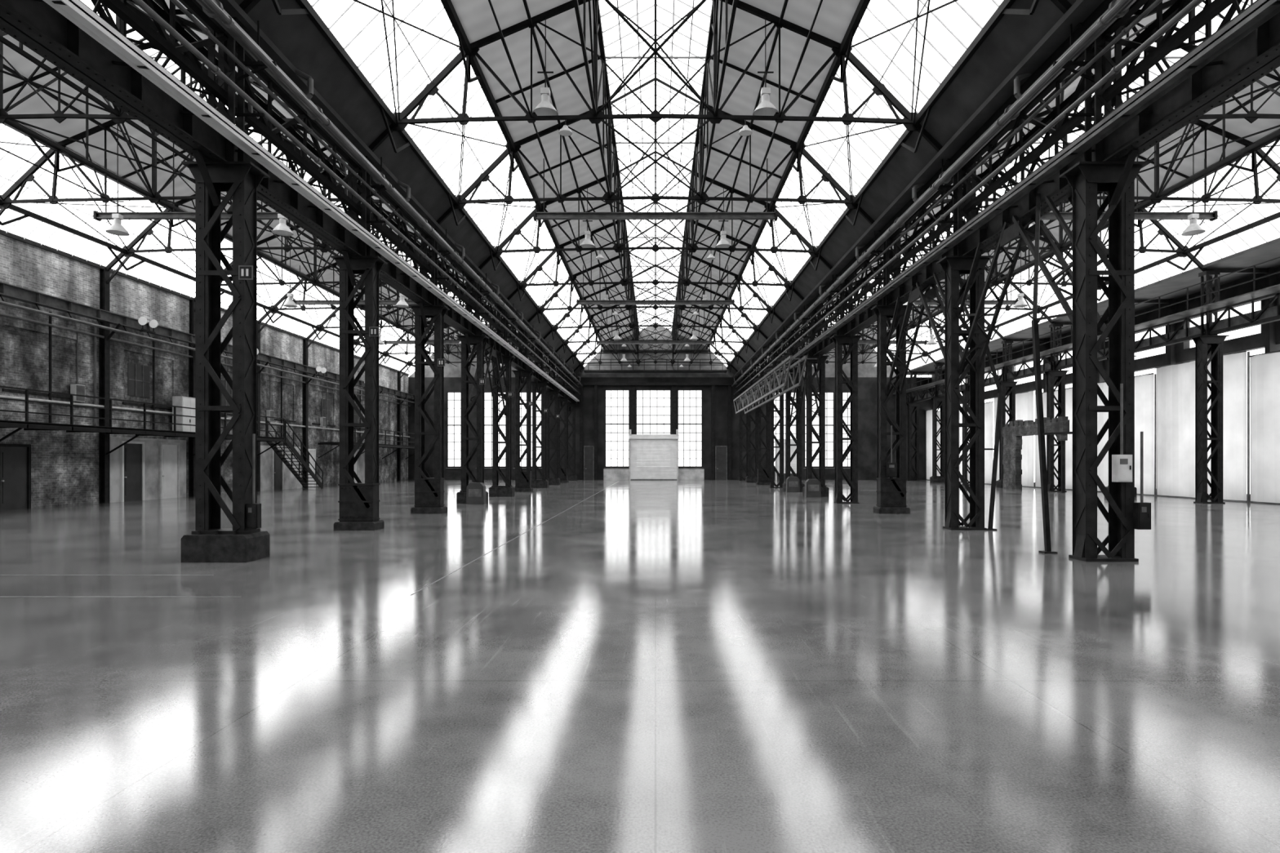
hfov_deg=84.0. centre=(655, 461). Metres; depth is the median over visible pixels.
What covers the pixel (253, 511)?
electrical box
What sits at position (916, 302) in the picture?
cross beam
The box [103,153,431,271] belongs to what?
roof truss
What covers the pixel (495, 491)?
steel column
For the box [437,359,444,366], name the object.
number sign
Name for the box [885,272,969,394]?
brace
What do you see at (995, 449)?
prop
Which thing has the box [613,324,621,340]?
lamp
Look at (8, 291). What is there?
railing
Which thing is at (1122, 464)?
electrical box
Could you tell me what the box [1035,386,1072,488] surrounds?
wall panel
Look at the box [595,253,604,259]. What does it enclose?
spotlight
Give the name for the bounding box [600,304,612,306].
lamp
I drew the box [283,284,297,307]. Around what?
lamp
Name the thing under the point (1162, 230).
roof truss
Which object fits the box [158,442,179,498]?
door
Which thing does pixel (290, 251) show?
light
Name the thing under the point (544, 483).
steel column
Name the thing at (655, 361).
roof truss
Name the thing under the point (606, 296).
lamp
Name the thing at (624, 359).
lamp
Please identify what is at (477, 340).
steel column
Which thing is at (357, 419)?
window
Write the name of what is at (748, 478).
steel column
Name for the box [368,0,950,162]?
roof truss
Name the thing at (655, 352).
roof truss
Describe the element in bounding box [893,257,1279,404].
girder
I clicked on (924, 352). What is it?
roof truss
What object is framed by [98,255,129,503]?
stanchion
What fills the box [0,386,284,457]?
walkway
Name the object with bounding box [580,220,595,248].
lamp
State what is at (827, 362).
roof truss
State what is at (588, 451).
door
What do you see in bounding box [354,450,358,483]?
door
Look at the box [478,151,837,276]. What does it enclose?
roof truss
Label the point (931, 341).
lamp
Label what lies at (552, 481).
steel column
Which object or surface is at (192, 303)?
stanchion
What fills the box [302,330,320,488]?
stanchion
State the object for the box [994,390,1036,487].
wall panel
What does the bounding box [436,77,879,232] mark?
roof truss
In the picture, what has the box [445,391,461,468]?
window
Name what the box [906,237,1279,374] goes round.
ceiling
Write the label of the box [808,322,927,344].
cross beam
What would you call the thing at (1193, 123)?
light
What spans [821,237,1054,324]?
roof truss
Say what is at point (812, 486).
waste bin
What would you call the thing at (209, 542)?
steel column
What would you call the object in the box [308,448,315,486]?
door
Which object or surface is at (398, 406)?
stanchion
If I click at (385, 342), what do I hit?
cross beam
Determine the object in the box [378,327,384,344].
lamp
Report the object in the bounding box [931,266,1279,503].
wall
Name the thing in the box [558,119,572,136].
spotlight
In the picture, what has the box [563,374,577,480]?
steel column
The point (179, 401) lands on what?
tall cabinet
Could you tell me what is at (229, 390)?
window
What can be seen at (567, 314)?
roof truss
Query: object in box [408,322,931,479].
wall
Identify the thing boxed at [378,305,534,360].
roof truss
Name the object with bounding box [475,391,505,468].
window
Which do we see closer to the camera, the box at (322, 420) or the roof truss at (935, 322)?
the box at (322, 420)
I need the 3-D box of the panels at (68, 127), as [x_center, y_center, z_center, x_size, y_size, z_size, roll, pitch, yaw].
[-13.545,-9.725,27.200,12.090,4.250,74.400,0,0,0]
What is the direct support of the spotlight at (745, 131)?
hanging from the roof
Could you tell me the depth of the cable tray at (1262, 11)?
11.65 m
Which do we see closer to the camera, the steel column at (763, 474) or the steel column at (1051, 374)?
the steel column at (1051, 374)
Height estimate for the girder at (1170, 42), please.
1.230 m
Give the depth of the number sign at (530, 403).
39.55 m
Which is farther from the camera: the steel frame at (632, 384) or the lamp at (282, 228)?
the steel frame at (632, 384)
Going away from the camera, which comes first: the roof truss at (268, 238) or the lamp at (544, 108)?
the lamp at (544, 108)
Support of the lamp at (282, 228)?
hanging from the light at (290, 251)
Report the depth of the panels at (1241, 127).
24.51 m
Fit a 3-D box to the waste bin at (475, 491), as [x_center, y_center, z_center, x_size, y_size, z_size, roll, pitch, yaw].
[-7.100,1.275,28.160,0.700,0.850,0.420,0,0,0]
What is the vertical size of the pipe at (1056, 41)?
0.310 m
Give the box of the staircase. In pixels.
[266,420,323,488]
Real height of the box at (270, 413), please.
2.650 m
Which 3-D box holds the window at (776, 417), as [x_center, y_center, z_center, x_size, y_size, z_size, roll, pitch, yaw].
[11.550,-2.810,64.440,2.660,6.980,0.220,0,0,0]
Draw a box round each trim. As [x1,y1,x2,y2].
[110,436,364,502]
[603,468,704,479]
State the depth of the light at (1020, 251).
34.26 m
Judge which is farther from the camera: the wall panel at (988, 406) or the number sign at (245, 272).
the wall panel at (988, 406)
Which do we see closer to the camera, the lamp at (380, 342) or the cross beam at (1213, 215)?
the cross beam at (1213, 215)
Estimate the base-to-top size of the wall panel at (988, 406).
6.045 m
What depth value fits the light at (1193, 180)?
23.26 m
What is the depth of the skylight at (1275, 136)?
25.14 m
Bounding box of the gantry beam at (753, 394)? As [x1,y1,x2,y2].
[733,355,817,413]
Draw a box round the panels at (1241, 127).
[800,0,1279,346]
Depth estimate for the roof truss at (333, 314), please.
45.23 m
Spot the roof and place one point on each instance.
(464, 45)
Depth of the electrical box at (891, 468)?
22.89 m
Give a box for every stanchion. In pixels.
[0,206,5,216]
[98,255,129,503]
[188,298,195,496]
[257,312,275,491]
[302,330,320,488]
[396,365,410,480]
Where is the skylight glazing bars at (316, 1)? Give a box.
[311,0,999,365]
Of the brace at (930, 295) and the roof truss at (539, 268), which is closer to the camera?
the brace at (930, 295)
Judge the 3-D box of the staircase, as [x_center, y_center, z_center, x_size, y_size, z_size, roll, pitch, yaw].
[-21.100,-0.267,41.800,1.050,4.009,4.551,0,0,0]
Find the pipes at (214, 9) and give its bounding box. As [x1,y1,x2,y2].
[132,0,582,394]
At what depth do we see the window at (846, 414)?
64.52 m
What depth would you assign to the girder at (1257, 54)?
11.35 m
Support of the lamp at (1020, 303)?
hanging from the light at (1020, 251)
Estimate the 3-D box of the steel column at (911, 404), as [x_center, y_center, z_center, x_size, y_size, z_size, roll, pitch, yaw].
[22.400,-2.980,61.770,1.160,9.360,0.600,0,0,0]
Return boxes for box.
[70,333,84,402]
[245,433,261,528]
[266,375,274,422]
[320,386,325,426]
[886,425,897,476]
[1111,383,1132,482]
[1133,431,1151,529]
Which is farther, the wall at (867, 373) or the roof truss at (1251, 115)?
the wall at (867, 373)
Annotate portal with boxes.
[1002,416,1069,493]
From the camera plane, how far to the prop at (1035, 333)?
13.11 m
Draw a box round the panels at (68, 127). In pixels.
[3,0,517,340]
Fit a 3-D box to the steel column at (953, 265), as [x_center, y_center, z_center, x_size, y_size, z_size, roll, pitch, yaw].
[7.720,-2.980,17.770,1.160,9.360,0.600,0,0,0]
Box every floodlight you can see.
[137,315,158,333]
[315,365,326,376]
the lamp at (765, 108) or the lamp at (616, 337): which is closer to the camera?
the lamp at (765, 108)
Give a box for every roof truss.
[0,0,303,124]
[0,80,388,208]
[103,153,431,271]
[192,203,466,300]
[239,0,1082,29]
[257,238,494,324]
[305,279,517,340]
[354,301,535,345]
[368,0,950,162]
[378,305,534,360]
[398,319,551,373]
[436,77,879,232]
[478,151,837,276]
[506,201,808,306]
[527,237,786,327]
[542,263,770,343]
[555,285,755,352]
[564,304,748,366]
[573,317,740,375]
[768,320,912,373]
[782,315,937,364]
[786,289,964,351]
[799,270,1005,340]
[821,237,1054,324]
[853,206,1101,289]
[880,151,1207,271]
[931,83,1279,204]
[1022,0,1279,123]
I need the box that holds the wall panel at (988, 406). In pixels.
[961,401,993,484]
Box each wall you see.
[0,229,408,508]
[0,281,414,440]
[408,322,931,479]
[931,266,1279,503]
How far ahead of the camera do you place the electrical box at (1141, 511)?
11.96 m
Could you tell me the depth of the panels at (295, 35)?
20.29 m
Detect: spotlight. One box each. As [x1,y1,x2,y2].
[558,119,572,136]
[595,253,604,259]
[706,253,715,259]
[738,119,752,136]
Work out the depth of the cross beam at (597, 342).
49.99 m
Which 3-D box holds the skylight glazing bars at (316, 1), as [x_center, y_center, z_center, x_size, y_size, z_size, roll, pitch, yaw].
[0.000,-10.578,27.192,13.002,4.075,74.416,0,0,0]
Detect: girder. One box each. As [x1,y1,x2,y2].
[0,0,574,411]
[90,0,574,391]
[178,0,577,377]
[740,0,1242,391]
[743,0,1279,411]
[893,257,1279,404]
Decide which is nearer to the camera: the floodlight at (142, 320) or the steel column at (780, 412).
the floodlight at (142, 320)
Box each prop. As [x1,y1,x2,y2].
[984,336,1002,530]
[1031,193,1072,553]
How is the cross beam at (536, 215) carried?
attached to the roof
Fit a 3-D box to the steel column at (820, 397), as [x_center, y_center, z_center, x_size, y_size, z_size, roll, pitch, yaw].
[7.720,-2.980,34.270,1.160,9.360,0.720,0,0,0]
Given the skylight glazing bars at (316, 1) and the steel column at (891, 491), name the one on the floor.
the steel column at (891, 491)
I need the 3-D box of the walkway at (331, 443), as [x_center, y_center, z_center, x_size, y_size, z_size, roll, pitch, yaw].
[-21.458,-1.275,55.250,1.715,2.201,16.560,0,0,0]
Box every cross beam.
[93,135,288,221]
[292,251,417,304]
[383,303,465,344]
[533,128,777,221]
[576,265,734,305]
[596,340,714,344]
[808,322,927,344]
[859,261,1018,304]
[977,135,1217,221]
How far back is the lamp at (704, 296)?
39.69 m
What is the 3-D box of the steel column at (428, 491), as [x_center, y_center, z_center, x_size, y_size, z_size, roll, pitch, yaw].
[-7.400,-2.980,23.270,1.160,9.360,0.640,0,0,0]
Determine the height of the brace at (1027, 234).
2.951 m
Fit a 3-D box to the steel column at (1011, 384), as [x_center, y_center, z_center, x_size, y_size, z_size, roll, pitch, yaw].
[22.400,-2.980,45.270,1.160,9.360,0.720,0,0,0]
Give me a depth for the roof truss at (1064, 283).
34.24 m
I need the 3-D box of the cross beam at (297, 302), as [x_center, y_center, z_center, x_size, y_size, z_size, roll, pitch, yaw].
[-14.900,-9.905,37.400,8.280,3.390,0.240,0,0,0]
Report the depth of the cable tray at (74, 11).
11.70 m
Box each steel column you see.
[181,17,270,562]
[330,155,386,530]
[408,228,449,514]
[456,273,488,503]
[488,303,515,497]
[511,325,534,492]
[531,342,549,488]
[546,355,560,484]
[558,365,569,482]
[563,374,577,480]
[737,377,747,480]
[745,368,757,482]
[755,357,769,484]
[766,344,784,488]
[782,328,804,492]
[802,306,829,497]
[830,276,862,503]
[871,233,910,514]
[906,373,921,480]
[929,364,944,482]
[936,161,993,530]
[959,353,969,484]
[995,340,1018,488]
[1042,323,1069,491]
[1059,25,1148,561]
[1104,355,1137,497]
[1189,270,1229,503]
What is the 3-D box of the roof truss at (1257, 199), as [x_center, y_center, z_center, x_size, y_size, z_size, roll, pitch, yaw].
[14.874,-10.035,23.270,14.849,5.129,0.100,0,0,0]
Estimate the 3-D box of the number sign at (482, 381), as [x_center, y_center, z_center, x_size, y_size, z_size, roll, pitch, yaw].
[-6.950,-3.200,28.685,0.240,0.240,0.270,0,0,0]
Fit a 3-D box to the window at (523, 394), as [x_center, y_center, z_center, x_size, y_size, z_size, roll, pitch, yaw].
[-11.550,-2.810,64.440,2.660,6.980,0.220,0,0,0]
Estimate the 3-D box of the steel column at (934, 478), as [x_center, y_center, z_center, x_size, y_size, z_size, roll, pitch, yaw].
[22.400,-2.980,56.270,1.160,9.360,0.720,0,0,0]
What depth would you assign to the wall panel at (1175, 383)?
32.47 m
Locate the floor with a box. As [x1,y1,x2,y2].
[0,480,1279,852]
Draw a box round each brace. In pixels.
[468,341,506,415]
[789,362,819,422]
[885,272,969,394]
[957,195,1108,373]
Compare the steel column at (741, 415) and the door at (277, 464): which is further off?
the steel column at (741, 415)
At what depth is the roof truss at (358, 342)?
50.74 m
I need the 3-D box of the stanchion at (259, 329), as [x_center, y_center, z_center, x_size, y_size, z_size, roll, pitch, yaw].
[-21.835,-3.313,39.770,1.131,10.025,0.300,0,0,0]
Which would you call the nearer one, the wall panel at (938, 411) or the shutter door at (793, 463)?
the wall panel at (938, 411)
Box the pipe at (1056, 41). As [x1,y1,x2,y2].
[733,0,1112,379]
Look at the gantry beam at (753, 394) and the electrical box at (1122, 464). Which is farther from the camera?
the gantry beam at (753, 394)
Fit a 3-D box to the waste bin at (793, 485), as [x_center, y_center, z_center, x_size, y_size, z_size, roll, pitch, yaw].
[7.520,1.275,38.960,0.700,0.850,0.420,0,0,0]
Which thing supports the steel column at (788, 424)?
on the floor
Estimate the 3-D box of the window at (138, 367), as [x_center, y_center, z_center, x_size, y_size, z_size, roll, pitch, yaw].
[-22.430,-3.549,31.520,0.179,2.297,3.300,0,0,0]
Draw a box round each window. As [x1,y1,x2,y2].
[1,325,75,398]
[122,350,172,409]
[221,371,232,415]
[266,380,295,422]
[311,389,335,426]
[354,399,364,430]
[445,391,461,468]
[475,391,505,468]
[513,391,542,468]
[604,389,629,468]
[635,389,671,454]
[677,389,703,468]
[773,391,796,465]
[804,391,835,468]
[842,391,850,468]
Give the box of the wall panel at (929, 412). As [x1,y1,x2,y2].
[925,408,932,479]
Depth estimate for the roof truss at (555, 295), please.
39.73 m
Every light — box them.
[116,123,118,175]
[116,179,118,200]
[289,250,290,282]
[545,42,546,71]
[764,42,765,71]
[1020,250,1021,282]
[1192,123,1194,175]
[1192,179,1194,200]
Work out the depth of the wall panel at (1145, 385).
35.63 m
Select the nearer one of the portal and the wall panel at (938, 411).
the portal
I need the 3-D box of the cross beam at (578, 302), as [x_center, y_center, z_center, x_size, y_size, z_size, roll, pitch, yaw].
[0.000,-9.905,37.400,8.280,3.390,0.240,0,0,0]
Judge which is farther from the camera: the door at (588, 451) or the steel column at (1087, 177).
the door at (588, 451)
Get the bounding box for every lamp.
[105,200,129,235]
[271,213,293,235]
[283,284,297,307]
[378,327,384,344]
[395,293,408,307]
[532,71,558,115]
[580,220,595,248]
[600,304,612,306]
[602,287,609,300]
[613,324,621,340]
[620,354,627,361]
[683,354,690,361]
[689,324,697,340]
[698,304,710,306]
[701,287,708,300]
[715,220,730,248]
[752,71,778,115]
[926,327,937,344]
[1013,284,1027,307]
[1181,200,1205,235]
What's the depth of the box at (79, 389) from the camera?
27.38 m
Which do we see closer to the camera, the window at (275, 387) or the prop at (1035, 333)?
the prop at (1035, 333)
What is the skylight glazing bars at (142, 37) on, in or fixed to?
attached to the skylight at (14, 124)
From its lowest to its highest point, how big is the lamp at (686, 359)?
1.045 m
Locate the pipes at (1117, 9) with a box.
[731,0,1203,395]
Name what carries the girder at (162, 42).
attached to the steel column
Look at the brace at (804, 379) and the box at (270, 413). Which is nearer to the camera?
the brace at (804, 379)
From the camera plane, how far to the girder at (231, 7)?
16.08 m
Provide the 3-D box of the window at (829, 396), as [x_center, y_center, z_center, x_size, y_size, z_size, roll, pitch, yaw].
[14.850,-2.810,64.440,2.860,6.980,0.220,0,0,0]
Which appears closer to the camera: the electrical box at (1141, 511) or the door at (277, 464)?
the electrical box at (1141, 511)
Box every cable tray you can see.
[32,0,579,402]
[735,0,1279,402]
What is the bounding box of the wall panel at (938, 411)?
[937,410,960,481]
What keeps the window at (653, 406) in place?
in the wall at (867, 373)
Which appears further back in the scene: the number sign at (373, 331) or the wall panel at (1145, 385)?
the wall panel at (1145, 385)
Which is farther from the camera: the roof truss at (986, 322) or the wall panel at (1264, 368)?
the roof truss at (986, 322)
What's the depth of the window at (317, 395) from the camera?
47.77 m
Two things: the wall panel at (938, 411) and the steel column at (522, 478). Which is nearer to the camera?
the steel column at (522, 478)
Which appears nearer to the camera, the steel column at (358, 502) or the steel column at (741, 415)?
the steel column at (358, 502)
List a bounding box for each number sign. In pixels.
[238,265,254,279]
[368,326,378,336]
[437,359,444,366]
[479,378,485,384]
[507,391,512,396]
[528,401,533,405]
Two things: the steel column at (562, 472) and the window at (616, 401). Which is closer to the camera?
the steel column at (562, 472)
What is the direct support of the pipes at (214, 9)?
attached to the girder at (162, 42)
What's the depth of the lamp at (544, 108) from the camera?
17.75 m
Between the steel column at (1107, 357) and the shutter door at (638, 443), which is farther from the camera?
the shutter door at (638, 443)
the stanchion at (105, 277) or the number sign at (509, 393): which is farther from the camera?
the number sign at (509, 393)
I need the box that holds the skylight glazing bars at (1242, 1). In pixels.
[827,0,1279,369]
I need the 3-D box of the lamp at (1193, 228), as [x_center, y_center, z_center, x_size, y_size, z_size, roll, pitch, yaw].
[17.600,-7.992,23.270,0.640,1.045,0.634,0,0,0]
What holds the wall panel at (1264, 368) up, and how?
on the floor
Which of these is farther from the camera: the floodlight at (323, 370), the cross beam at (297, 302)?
the floodlight at (323, 370)
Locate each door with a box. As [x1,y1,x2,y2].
[0,443,31,511]
[120,440,144,502]
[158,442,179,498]
[271,448,284,490]
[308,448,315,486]
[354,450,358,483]
[583,445,594,479]
[628,429,679,479]
[715,445,727,479]
[774,439,796,479]
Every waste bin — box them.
[466,482,486,504]
[785,476,799,492]
[804,479,821,497]
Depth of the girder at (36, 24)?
10.93 m
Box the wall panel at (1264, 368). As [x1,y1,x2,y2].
[1248,350,1279,502]
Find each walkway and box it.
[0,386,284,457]
[317,426,425,459]
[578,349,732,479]
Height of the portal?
4.162 m
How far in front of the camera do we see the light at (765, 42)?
17.76 m
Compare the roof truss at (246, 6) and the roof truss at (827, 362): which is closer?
the roof truss at (246, 6)
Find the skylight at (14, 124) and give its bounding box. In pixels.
[0,0,559,372]
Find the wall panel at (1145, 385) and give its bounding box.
[1097,373,1156,495]
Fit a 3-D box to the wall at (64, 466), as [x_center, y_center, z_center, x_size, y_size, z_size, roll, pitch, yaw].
[-22.600,-3.100,27.200,0.600,9.600,74.400,0,0,0]
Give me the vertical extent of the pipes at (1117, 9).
1.736 m
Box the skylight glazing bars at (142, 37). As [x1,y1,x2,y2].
[0,0,488,374]
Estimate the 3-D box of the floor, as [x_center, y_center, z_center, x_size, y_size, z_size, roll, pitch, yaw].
[1.300,1.849,27.200,48.000,0.302,75.000,0,0,0]
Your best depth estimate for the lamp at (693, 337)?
50.68 m
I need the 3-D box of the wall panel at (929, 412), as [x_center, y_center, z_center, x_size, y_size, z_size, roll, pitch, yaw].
[24.517,-1.448,65.175,0.225,6.295,5.410,0,0,0]
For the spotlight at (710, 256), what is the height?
0.400 m
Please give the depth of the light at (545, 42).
17.76 m
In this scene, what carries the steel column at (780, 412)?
on the floor
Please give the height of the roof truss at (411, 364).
5.129 m
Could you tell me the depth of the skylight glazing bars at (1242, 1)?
28.49 m
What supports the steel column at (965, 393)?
on the floor
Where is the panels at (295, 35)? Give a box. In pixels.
[234,0,1076,374]
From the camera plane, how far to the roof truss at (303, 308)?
39.73 m
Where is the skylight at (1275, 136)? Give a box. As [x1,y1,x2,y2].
[772,0,1279,367]
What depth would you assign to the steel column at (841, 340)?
28.59 m
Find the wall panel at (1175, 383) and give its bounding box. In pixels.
[1155,350,1249,502]
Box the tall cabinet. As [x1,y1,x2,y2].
[172,395,195,431]
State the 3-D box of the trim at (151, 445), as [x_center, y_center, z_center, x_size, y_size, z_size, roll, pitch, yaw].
[-22.385,0.350,42.375,0.030,2.700,26.850,0,0,0]
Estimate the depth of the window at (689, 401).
64.52 m
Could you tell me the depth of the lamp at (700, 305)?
39.99 m
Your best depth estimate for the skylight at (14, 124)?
23.61 m
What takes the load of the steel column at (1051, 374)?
on the floor
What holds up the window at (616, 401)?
in the wall at (867, 373)
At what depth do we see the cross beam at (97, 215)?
24.19 m
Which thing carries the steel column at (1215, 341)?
on the floor
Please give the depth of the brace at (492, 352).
32.47 m
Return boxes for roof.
[271,0,1039,372]
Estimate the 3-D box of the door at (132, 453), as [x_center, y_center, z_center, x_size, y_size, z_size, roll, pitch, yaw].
[-22.315,0.425,30.350,0.110,2.550,1.300,0,0,0]
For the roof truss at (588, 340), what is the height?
5.129 m
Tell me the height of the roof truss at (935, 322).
5.129 m
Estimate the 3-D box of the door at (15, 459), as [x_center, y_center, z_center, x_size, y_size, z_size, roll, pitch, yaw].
[-22.345,0.550,24.750,0.110,2.300,1.300,0,0,0]
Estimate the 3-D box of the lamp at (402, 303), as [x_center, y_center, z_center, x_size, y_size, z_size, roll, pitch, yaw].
[-12.200,-7.992,34.270,0.640,1.045,0.634,0,0,0]
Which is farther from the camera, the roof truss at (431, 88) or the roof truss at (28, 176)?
the roof truss at (28, 176)
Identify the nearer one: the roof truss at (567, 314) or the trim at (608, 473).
the roof truss at (567, 314)
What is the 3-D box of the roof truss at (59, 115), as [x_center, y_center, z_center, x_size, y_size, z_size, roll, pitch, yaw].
[-14.874,-10.035,17.770,14.849,5.129,0.100,0,0,0]

